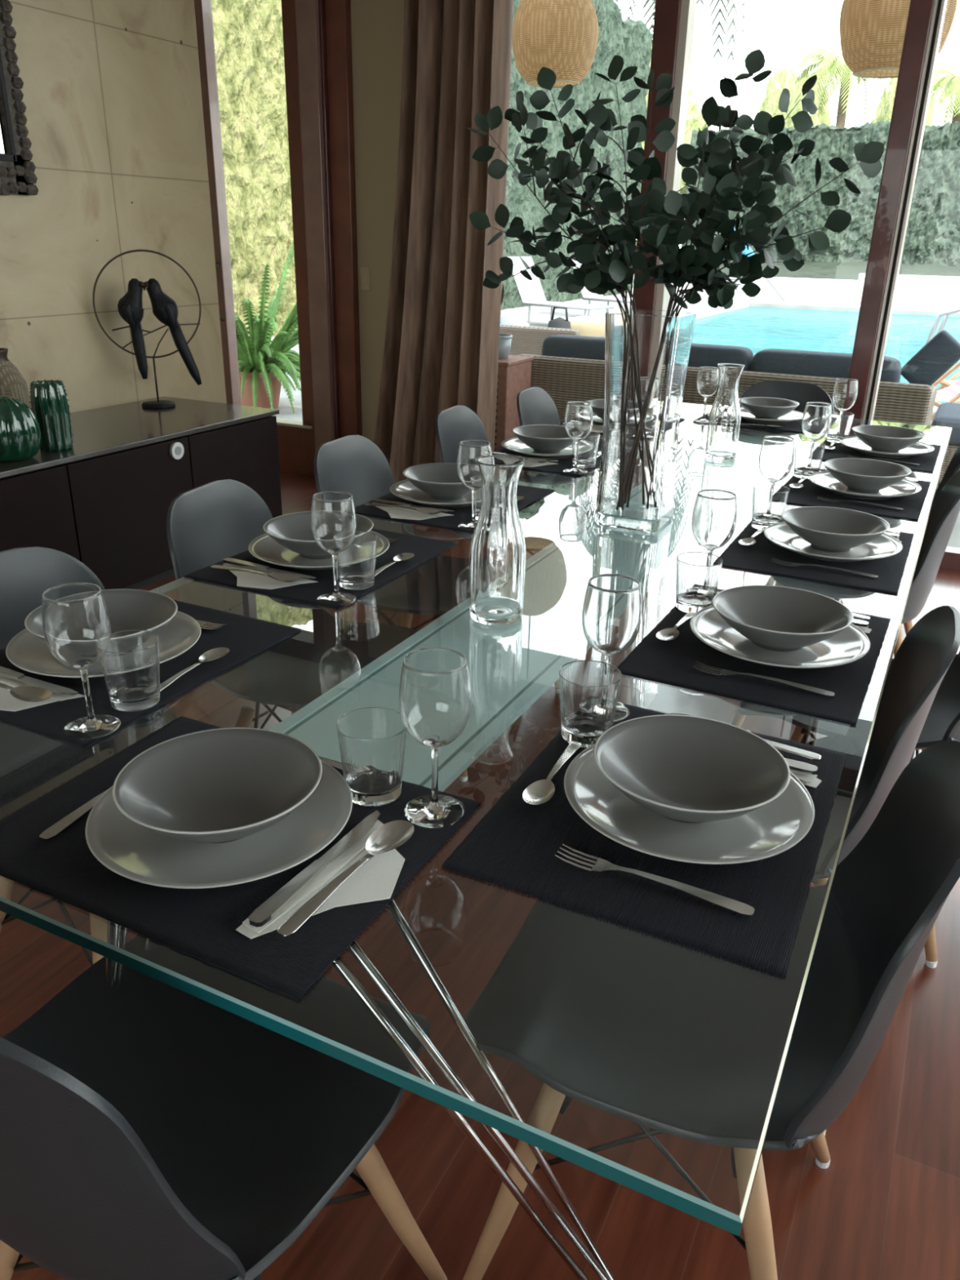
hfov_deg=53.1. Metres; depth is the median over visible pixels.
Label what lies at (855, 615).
spoon
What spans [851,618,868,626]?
knife
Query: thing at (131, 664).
tumbler
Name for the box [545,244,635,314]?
branch
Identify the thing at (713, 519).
wine glass
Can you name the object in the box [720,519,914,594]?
placemat
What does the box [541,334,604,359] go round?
cushion
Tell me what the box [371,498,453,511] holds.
knife
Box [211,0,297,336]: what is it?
hedge
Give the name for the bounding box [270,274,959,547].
ground
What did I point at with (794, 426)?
placemat
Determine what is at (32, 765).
dining chair
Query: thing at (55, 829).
fork
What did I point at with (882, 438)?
soup bowl
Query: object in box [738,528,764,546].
spoon
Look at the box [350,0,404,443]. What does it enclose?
wall
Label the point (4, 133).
mirror glass
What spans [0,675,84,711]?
napkin
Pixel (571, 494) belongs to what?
dining chair
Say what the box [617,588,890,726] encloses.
placemat
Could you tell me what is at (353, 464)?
dining chair
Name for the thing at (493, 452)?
knife
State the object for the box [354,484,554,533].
placemat
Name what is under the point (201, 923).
placemat
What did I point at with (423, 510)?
spoon
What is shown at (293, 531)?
soup bowl
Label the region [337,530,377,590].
tumbler
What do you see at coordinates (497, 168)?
branch
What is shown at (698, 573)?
tumbler
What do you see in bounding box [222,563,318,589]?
napkin
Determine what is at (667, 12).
window frame
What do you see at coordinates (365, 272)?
light switch
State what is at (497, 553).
carafe
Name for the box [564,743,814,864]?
dinner plate
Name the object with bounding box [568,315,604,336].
pouf
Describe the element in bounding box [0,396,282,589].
sideboard
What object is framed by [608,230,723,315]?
branch
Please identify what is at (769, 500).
tumbler
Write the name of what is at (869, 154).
branch
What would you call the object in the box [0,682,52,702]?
spoon
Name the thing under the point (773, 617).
soup bowl
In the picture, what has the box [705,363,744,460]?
carafe
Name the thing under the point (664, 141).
branch
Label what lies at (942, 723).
dining chair
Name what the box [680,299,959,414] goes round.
swimming pool
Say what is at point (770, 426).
spoon
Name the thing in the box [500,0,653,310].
hedge
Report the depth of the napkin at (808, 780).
1.15 m
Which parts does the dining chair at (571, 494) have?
leg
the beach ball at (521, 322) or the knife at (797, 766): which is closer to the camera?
the knife at (797, 766)
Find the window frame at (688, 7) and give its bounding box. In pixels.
[654,0,697,311]
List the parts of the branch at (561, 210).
stem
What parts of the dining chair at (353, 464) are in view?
leg, leg, leg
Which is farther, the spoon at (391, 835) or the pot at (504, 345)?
the pot at (504, 345)
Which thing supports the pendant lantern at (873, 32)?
hanging from the ceiling
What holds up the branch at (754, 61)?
in the glass vase at (647, 352)
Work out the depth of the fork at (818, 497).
2.38 m
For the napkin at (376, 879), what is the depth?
0.95 m
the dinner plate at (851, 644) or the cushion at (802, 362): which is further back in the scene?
the cushion at (802, 362)
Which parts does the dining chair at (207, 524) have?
leg, leg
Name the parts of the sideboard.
door, door, knob, knob, door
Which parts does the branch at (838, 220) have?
stem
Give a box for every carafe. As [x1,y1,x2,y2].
[469,454,525,625]
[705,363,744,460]
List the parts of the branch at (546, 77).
stem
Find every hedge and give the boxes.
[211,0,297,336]
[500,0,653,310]
[681,120,959,266]
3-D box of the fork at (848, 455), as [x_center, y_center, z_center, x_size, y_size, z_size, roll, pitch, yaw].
[1.199,-0.535,2.858,0.202,0.008,0.026,12,25,23]
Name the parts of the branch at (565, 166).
stem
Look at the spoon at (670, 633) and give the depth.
1.57 m
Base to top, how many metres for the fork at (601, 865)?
0.008 m
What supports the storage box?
on the ground
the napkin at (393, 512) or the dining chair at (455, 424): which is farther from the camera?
the dining chair at (455, 424)
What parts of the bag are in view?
handle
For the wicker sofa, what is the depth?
5.38 m
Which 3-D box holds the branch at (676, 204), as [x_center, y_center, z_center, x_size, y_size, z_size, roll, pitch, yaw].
[0.403,-0.559,1.934,0.220,0.684,0.360,6,23,10]
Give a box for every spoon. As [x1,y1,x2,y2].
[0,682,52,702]
[160,647,229,691]
[210,564,300,582]
[276,820,413,937]
[318,755,342,770]
[364,502,441,515]
[374,552,414,576]
[516,496,524,502]
[520,457,549,462]
[522,742,581,804]
[656,611,696,640]
[664,713,821,760]
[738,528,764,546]
[740,423,782,428]
[789,477,808,488]
[825,441,836,449]
[852,612,870,619]
[886,528,900,533]
[904,476,918,479]
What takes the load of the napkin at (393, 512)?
on the placemat at (460, 515)
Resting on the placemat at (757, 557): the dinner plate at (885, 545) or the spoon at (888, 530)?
the dinner plate at (885, 545)
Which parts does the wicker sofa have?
arm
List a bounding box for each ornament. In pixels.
[0,395,40,462]
[29,379,73,452]
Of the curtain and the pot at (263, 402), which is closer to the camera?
the curtain
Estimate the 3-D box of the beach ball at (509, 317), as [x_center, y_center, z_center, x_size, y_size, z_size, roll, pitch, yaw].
[0.316,-3.143,9.541,0.240,0.240,0.240,12,25,24]
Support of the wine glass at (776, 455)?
on the placemat at (757, 557)
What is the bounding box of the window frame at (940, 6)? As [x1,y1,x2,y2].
[862,0,946,420]
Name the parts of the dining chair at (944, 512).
leg, leg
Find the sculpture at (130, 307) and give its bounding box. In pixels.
[92,249,201,408]
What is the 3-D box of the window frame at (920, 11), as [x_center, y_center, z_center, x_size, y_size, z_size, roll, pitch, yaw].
[1.703,-1.638,4.082,0.085,2.620,0.130,12,25,24]
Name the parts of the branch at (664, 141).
stem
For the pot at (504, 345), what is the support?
on the storage box
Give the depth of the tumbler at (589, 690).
1.21 m
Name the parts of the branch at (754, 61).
stem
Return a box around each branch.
[466,102,622,313]
[469,204,625,313]
[504,90,627,314]
[517,140,666,314]
[528,66,641,314]
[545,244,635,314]
[574,55,671,314]
[594,68,708,314]
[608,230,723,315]
[631,174,754,315]
[642,96,733,315]
[652,48,775,314]
[670,75,817,315]
[671,208,851,316]
[673,138,795,316]
[676,141,884,315]
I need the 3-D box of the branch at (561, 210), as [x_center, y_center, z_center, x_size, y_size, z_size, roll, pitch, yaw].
[0.239,-0.636,2.032,0.344,0.741,0.135,2,23,3]
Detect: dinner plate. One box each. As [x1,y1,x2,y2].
[5,610,200,678]
[84,759,352,888]
[248,530,389,569]
[390,479,471,507]
[501,437,572,458]
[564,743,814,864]
[592,413,603,425]
[689,604,870,668]
[740,406,803,424]
[764,521,902,562]
[808,471,921,499]
[839,435,934,457]
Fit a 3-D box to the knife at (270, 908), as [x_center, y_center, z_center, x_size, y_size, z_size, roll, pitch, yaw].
[-0.158,0.224,0.967,0.018,0.005,0.213,13,25,25]
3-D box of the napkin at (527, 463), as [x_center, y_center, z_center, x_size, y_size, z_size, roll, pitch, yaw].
[0.105,-0.508,2.742,0.218,0.006,0.102,12,25,24]
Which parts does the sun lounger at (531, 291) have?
backrest, leg, seat, frame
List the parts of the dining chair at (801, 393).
leg, leg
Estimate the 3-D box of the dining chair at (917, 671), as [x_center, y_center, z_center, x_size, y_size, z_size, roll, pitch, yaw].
[0.465,0.317,1.680,0.525,0.831,0.473,11,25,22]
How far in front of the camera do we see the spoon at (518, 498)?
2.35 m
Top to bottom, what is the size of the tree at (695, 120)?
8.469 m
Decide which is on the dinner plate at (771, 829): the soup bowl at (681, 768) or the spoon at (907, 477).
the soup bowl at (681, 768)
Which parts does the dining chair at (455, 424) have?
leg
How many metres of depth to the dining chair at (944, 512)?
2.62 m
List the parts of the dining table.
leg, leg, leg, leg, leg, leg, leg, glass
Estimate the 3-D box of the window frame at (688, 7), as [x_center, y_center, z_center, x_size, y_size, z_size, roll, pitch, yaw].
[0.871,-1.820,4.470,0.035,2.620,0.110,12,25,24]
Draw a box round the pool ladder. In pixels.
[925,306,959,344]
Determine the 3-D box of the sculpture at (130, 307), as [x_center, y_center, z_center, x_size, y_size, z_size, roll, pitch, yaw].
[-1.462,-1.375,4.266,0.452,0.664,0.148,-6,24,-16]
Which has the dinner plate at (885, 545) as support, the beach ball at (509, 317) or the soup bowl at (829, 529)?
the soup bowl at (829, 529)
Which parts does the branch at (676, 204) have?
stem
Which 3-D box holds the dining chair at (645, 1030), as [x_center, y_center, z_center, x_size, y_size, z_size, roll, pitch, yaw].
[0.277,0.490,1.259,0.525,0.831,0.473,11,25,21]
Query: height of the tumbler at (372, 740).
0.090 m
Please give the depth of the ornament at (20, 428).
3.26 m
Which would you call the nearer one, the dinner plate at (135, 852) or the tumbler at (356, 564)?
the dinner plate at (135, 852)
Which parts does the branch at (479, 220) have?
stem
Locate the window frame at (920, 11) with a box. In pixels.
[844,0,935,419]
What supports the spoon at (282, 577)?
on the napkin at (244, 579)
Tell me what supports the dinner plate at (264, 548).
on the placemat at (424, 548)
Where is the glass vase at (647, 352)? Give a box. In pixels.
[594,309,696,532]
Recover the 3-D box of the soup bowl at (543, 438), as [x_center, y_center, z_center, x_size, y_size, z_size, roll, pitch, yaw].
[0.202,-0.593,2.863,0.214,0.058,0.214,12,25,24]
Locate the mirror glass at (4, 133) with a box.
[0,95,8,154]
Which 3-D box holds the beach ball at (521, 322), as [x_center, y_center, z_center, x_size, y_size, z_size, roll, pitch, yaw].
[0.409,-3.030,9.380,0.160,0.160,0.160,12,25,24]
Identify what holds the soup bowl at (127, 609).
on the dinner plate at (25, 651)
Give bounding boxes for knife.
[0,666,79,694]
[223,557,316,578]
[248,810,380,927]
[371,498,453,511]
[491,451,558,461]
[784,757,817,774]
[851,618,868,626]
[884,532,899,537]
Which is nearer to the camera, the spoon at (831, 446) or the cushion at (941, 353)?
the spoon at (831, 446)
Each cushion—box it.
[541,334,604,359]
[688,342,753,371]
[750,348,901,382]
[900,329,959,386]
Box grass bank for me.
[719,259,959,279]
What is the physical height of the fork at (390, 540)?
0.008 m
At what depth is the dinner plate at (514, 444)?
2.86 m
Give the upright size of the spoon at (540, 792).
0.008 m
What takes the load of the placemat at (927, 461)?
on the dining table
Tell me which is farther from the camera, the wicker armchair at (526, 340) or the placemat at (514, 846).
the wicker armchair at (526, 340)
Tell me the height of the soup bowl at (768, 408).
0.058 m
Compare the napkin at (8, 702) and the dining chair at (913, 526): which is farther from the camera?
the dining chair at (913, 526)
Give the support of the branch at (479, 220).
in the glass vase at (647, 352)
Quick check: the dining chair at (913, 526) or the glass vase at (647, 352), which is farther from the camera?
the dining chair at (913, 526)
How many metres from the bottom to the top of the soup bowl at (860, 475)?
0.058 m
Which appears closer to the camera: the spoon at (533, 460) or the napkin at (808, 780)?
the napkin at (808, 780)
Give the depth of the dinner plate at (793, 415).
3.45 m
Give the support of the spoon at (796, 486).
on the placemat at (912, 505)
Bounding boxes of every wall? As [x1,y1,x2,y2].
[0,0,226,413]
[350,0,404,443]
[671,273,959,306]
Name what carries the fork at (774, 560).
on the placemat at (757, 557)
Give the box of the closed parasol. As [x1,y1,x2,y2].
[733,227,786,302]
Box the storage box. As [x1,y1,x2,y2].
[493,355,533,479]
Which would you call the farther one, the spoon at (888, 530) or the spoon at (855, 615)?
the spoon at (888, 530)
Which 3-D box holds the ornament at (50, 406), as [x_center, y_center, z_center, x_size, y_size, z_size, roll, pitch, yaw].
[-1.538,-0.805,3.453,0.128,0.244,0.128,-5,24,-14]
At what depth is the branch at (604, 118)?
1.98 m
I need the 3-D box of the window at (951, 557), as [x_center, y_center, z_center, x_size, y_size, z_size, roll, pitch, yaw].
[2.882,-1.389,3.551,2.460,2.620,0.100,12,25,24]
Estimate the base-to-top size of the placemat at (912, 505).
0.004 m
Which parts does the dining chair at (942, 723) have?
leg, leg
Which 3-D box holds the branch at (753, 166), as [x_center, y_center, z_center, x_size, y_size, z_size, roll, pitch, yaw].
[0.470,-0.582,1.928,0.171,0.732,0.313,-4,23,-12]
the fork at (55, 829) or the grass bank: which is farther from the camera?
the grass bank
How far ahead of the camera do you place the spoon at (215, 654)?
1.43 m
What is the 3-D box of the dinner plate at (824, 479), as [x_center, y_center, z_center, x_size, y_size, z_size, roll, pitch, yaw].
[0.999,-0.399,2.505,0.276,0.025,0.276,-2,23,-9]
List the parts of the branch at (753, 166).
stem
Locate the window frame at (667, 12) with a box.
[631,0,681,310]
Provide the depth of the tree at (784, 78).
37.58 m
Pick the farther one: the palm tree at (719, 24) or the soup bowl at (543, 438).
the palm tree at (719, 24)
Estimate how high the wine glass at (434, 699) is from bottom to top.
0.186 m
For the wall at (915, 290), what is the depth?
24.04 m
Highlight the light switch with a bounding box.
[360,266,369,290]
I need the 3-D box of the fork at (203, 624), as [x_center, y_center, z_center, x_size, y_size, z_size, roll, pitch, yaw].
[-0.505,-0.038,1.590,0.202,0.008,0.026,12,25,24]
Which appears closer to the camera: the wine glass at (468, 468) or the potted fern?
the wine glass at (468, 468)
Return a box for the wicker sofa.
[518,354,937,519]
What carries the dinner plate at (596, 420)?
on the placemat at (681, 419)
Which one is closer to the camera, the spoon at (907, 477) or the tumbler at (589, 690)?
the tumbler at (589, 690)
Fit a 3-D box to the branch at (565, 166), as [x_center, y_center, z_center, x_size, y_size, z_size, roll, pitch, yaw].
[0.210,-0.773,2.194,0.162,0.867,0.423,-11,26,-28]
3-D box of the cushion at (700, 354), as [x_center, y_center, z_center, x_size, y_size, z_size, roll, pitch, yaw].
[1.230,-1.520,5.567,0.652,0.370,0.195,12,25,24]
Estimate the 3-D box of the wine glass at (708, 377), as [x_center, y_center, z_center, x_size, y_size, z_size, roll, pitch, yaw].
[0.799,-0.865,3.394,0.077,0.186,0.077,12,25,24]
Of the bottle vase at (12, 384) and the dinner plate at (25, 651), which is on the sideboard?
the bottle vase at (12, 384)
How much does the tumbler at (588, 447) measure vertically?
0.090 m
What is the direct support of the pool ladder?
attached to the swimming pool
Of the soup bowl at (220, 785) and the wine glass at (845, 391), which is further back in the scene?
the wine glass at (845, 391)
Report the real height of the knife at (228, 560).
0.005 m
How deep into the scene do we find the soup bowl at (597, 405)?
3.35 m
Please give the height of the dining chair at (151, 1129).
0.831 m
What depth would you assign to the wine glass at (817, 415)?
2.65 m
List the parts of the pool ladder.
rail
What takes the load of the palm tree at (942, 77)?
on the ground
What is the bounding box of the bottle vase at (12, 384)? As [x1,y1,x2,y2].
[0,347,31,409]
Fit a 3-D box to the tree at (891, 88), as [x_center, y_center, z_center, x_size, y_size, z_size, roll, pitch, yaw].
[16.250,-18.220,37.902,2.797,7.515,2.849,-20,31,-41]
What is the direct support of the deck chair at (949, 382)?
on the ground
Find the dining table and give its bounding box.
[0,402,952,1279]
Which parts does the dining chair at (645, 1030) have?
leg, leg, leg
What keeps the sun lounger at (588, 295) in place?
on the ground
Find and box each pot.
[239,371,281,408]
[498,333,512,359]
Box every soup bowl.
[24,588,177,641]
[111,727,322,843]
[262,511,373,559]
[402,462,471,500]
[511,424,572,453]
[586,399,604,420]
[593,714,790,822]
[711,585,853,651]
[740,396,799,419]
[781,506,889,552]
[823,457,911,493]
[851,425,926,453]
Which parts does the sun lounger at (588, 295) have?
backrest, frame, seat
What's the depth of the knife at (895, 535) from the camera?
2.09 m
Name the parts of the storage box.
lid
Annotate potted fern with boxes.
[235,242,301,413]
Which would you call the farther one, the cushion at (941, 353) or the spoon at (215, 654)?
the cushion at (941, 353)
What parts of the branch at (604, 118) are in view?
stem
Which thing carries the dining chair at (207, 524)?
on the floor
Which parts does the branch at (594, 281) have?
stem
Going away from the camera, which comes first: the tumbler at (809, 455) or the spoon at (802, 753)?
the spoon at (802, 753)
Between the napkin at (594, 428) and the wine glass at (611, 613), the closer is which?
the wine glass at (611, 613)
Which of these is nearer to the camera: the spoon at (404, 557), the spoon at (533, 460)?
the spoon at (404, 557)
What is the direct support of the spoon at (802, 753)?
on the napkin at (808, 780)
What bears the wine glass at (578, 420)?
on the placemat at (566, 463)
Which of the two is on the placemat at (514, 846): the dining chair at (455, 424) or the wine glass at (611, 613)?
the wine glass at (611, 613)
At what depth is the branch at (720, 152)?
1.81 m
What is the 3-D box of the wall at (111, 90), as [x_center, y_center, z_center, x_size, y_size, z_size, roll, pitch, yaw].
[-3.232,-1.000,2.144,0.900,2.750,6.730,12,25,24]
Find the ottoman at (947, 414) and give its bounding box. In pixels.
[931,402,959,484]
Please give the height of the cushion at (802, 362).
0.370 m
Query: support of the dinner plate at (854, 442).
on the placemat at (927, 461)
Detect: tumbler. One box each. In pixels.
[100,629,159,711]
[336,706,406,806]
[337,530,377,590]
[471,487,482,519]
[559,660,622,747]
[572,431,599,467]
[675,551,723,613]
[751,484,789,529]
[793,440,826,479]
[826,411,853,443]
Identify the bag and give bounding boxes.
[547,306,571,328]
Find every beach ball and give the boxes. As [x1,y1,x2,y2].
[500,310,523,324]
[515,320,529,326]
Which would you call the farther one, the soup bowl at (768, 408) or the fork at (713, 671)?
the soup bowl at (768, 408)
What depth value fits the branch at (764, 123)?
1.89 m
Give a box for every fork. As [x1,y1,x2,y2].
[39,789,107,840]
[195,619,226,630]
[386,537,402,542]
[554,844,755,916]
[693,661,835,697]
[770,557,878,577]
[816,496,902,510]
[847,454,919,465]
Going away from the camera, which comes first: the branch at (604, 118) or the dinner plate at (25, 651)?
the dinner plate at (25, 651)
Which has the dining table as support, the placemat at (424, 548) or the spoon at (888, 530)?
the placemat at (424, 548)
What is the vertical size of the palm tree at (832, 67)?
7.853 m
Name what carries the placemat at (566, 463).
on the dining table
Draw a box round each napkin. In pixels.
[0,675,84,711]
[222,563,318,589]
[235,819,404,938]
[372,502,452,519]
[522,459,557,466]
[590,426,603,432]
[746,729,822,787]
[857,626,871,633]
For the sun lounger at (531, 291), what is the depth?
15.80 m
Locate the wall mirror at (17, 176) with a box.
[0,0,38,195]
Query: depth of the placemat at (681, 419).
3.32 m
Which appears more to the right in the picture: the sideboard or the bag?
the bag
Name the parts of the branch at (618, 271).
stem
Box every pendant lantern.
[511,0,598,88]
[840,0,957,78]
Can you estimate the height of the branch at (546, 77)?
0.892 m
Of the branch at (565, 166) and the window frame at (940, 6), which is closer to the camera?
the branch at (565, 166)
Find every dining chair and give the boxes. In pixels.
[0,546,177,965]
[0,934,447,1279]
[166,479,418,728]
[313,435,469,782]
[435,405,591,693]
[459,740,959,1279]
[516,386,652,602]
[698,380,834,555]
[731,470,959,727]
[735,651,959,968]
[805,605,959,1136]
[888,446,959,657]
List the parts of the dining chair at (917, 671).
leg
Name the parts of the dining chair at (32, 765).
leg, leg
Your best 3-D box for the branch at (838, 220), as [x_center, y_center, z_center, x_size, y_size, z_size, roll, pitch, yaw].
[0.484,-0.534,1.952,0.417,0.625,0.159,22,30,40]
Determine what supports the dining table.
on the floor
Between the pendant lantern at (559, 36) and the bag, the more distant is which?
the bag
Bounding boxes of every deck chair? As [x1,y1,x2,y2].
[929,370,959,425]
[930,360,959,421]
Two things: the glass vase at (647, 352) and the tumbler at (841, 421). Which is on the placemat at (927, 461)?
the tumbler at (841, 421)
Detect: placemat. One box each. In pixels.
[0,599,301,748]
[0,715,483,1000]
[183,528,458,610]
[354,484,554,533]
[440,702,847,977]
[493,444,602,476]
[558,417,684,435]
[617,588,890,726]
[692,413,803,432]
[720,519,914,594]
[783,468,930,520]
[822,435,941,472]
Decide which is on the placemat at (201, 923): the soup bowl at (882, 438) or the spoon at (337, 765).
the spoon at (337, 765)
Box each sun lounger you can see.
[507,256,614,325]
[572,259,632,315]
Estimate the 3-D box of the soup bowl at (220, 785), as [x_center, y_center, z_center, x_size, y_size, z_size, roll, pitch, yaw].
[-0.276,0.170,1.029,0.214,0.058,0.214,12,25,24]
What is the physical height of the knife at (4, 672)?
0.005 m
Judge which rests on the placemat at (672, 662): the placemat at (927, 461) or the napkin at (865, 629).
the napkin at (865, 629)
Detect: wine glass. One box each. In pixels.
[41,582,120,739]
[311,490,356,605]
[398,647,471,828]
[457,440,492,531]
[563,400,592,474]
[582,573,641,721]
[691,488,737,594]
[693,366,719,423]
[758,435,794,484]
[801,401,831,471]
[831,377,857,411]
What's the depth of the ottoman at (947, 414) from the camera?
5.80 m
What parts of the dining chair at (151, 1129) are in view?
leg, leg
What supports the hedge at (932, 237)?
on the ground
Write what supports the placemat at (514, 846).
on the dining table
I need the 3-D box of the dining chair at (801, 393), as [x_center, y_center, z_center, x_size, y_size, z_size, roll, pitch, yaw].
[1.125,-0.575,3.831,0.473,0.831,0.525,13,25,25]
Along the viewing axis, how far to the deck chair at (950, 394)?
7.18 m
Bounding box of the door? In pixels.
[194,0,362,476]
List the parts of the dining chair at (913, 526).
leg, leg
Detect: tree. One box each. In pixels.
[612,0,746,71]
[635,43,707,245]
[759,66,831,129]
[784,48,888,128]
[870,77,933,126]
[924,68,959,125]
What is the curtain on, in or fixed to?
hanging from the rail
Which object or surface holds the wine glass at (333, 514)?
on the placemat at (424, 548)
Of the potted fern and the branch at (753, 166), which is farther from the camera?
the potted fern
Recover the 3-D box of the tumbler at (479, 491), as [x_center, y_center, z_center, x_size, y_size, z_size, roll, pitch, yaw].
[0.017,-0.321,2.185,0.079,0.090,0.079,12,25,24]
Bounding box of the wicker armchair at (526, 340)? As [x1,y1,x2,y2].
[499,324,604,355]
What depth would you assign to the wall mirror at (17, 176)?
3.68 m
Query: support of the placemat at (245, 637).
on the dining table
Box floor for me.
[0,471,959,1279]
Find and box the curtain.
[374,0,513,483]
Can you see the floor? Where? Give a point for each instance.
(886, 1205)
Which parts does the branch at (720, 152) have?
stem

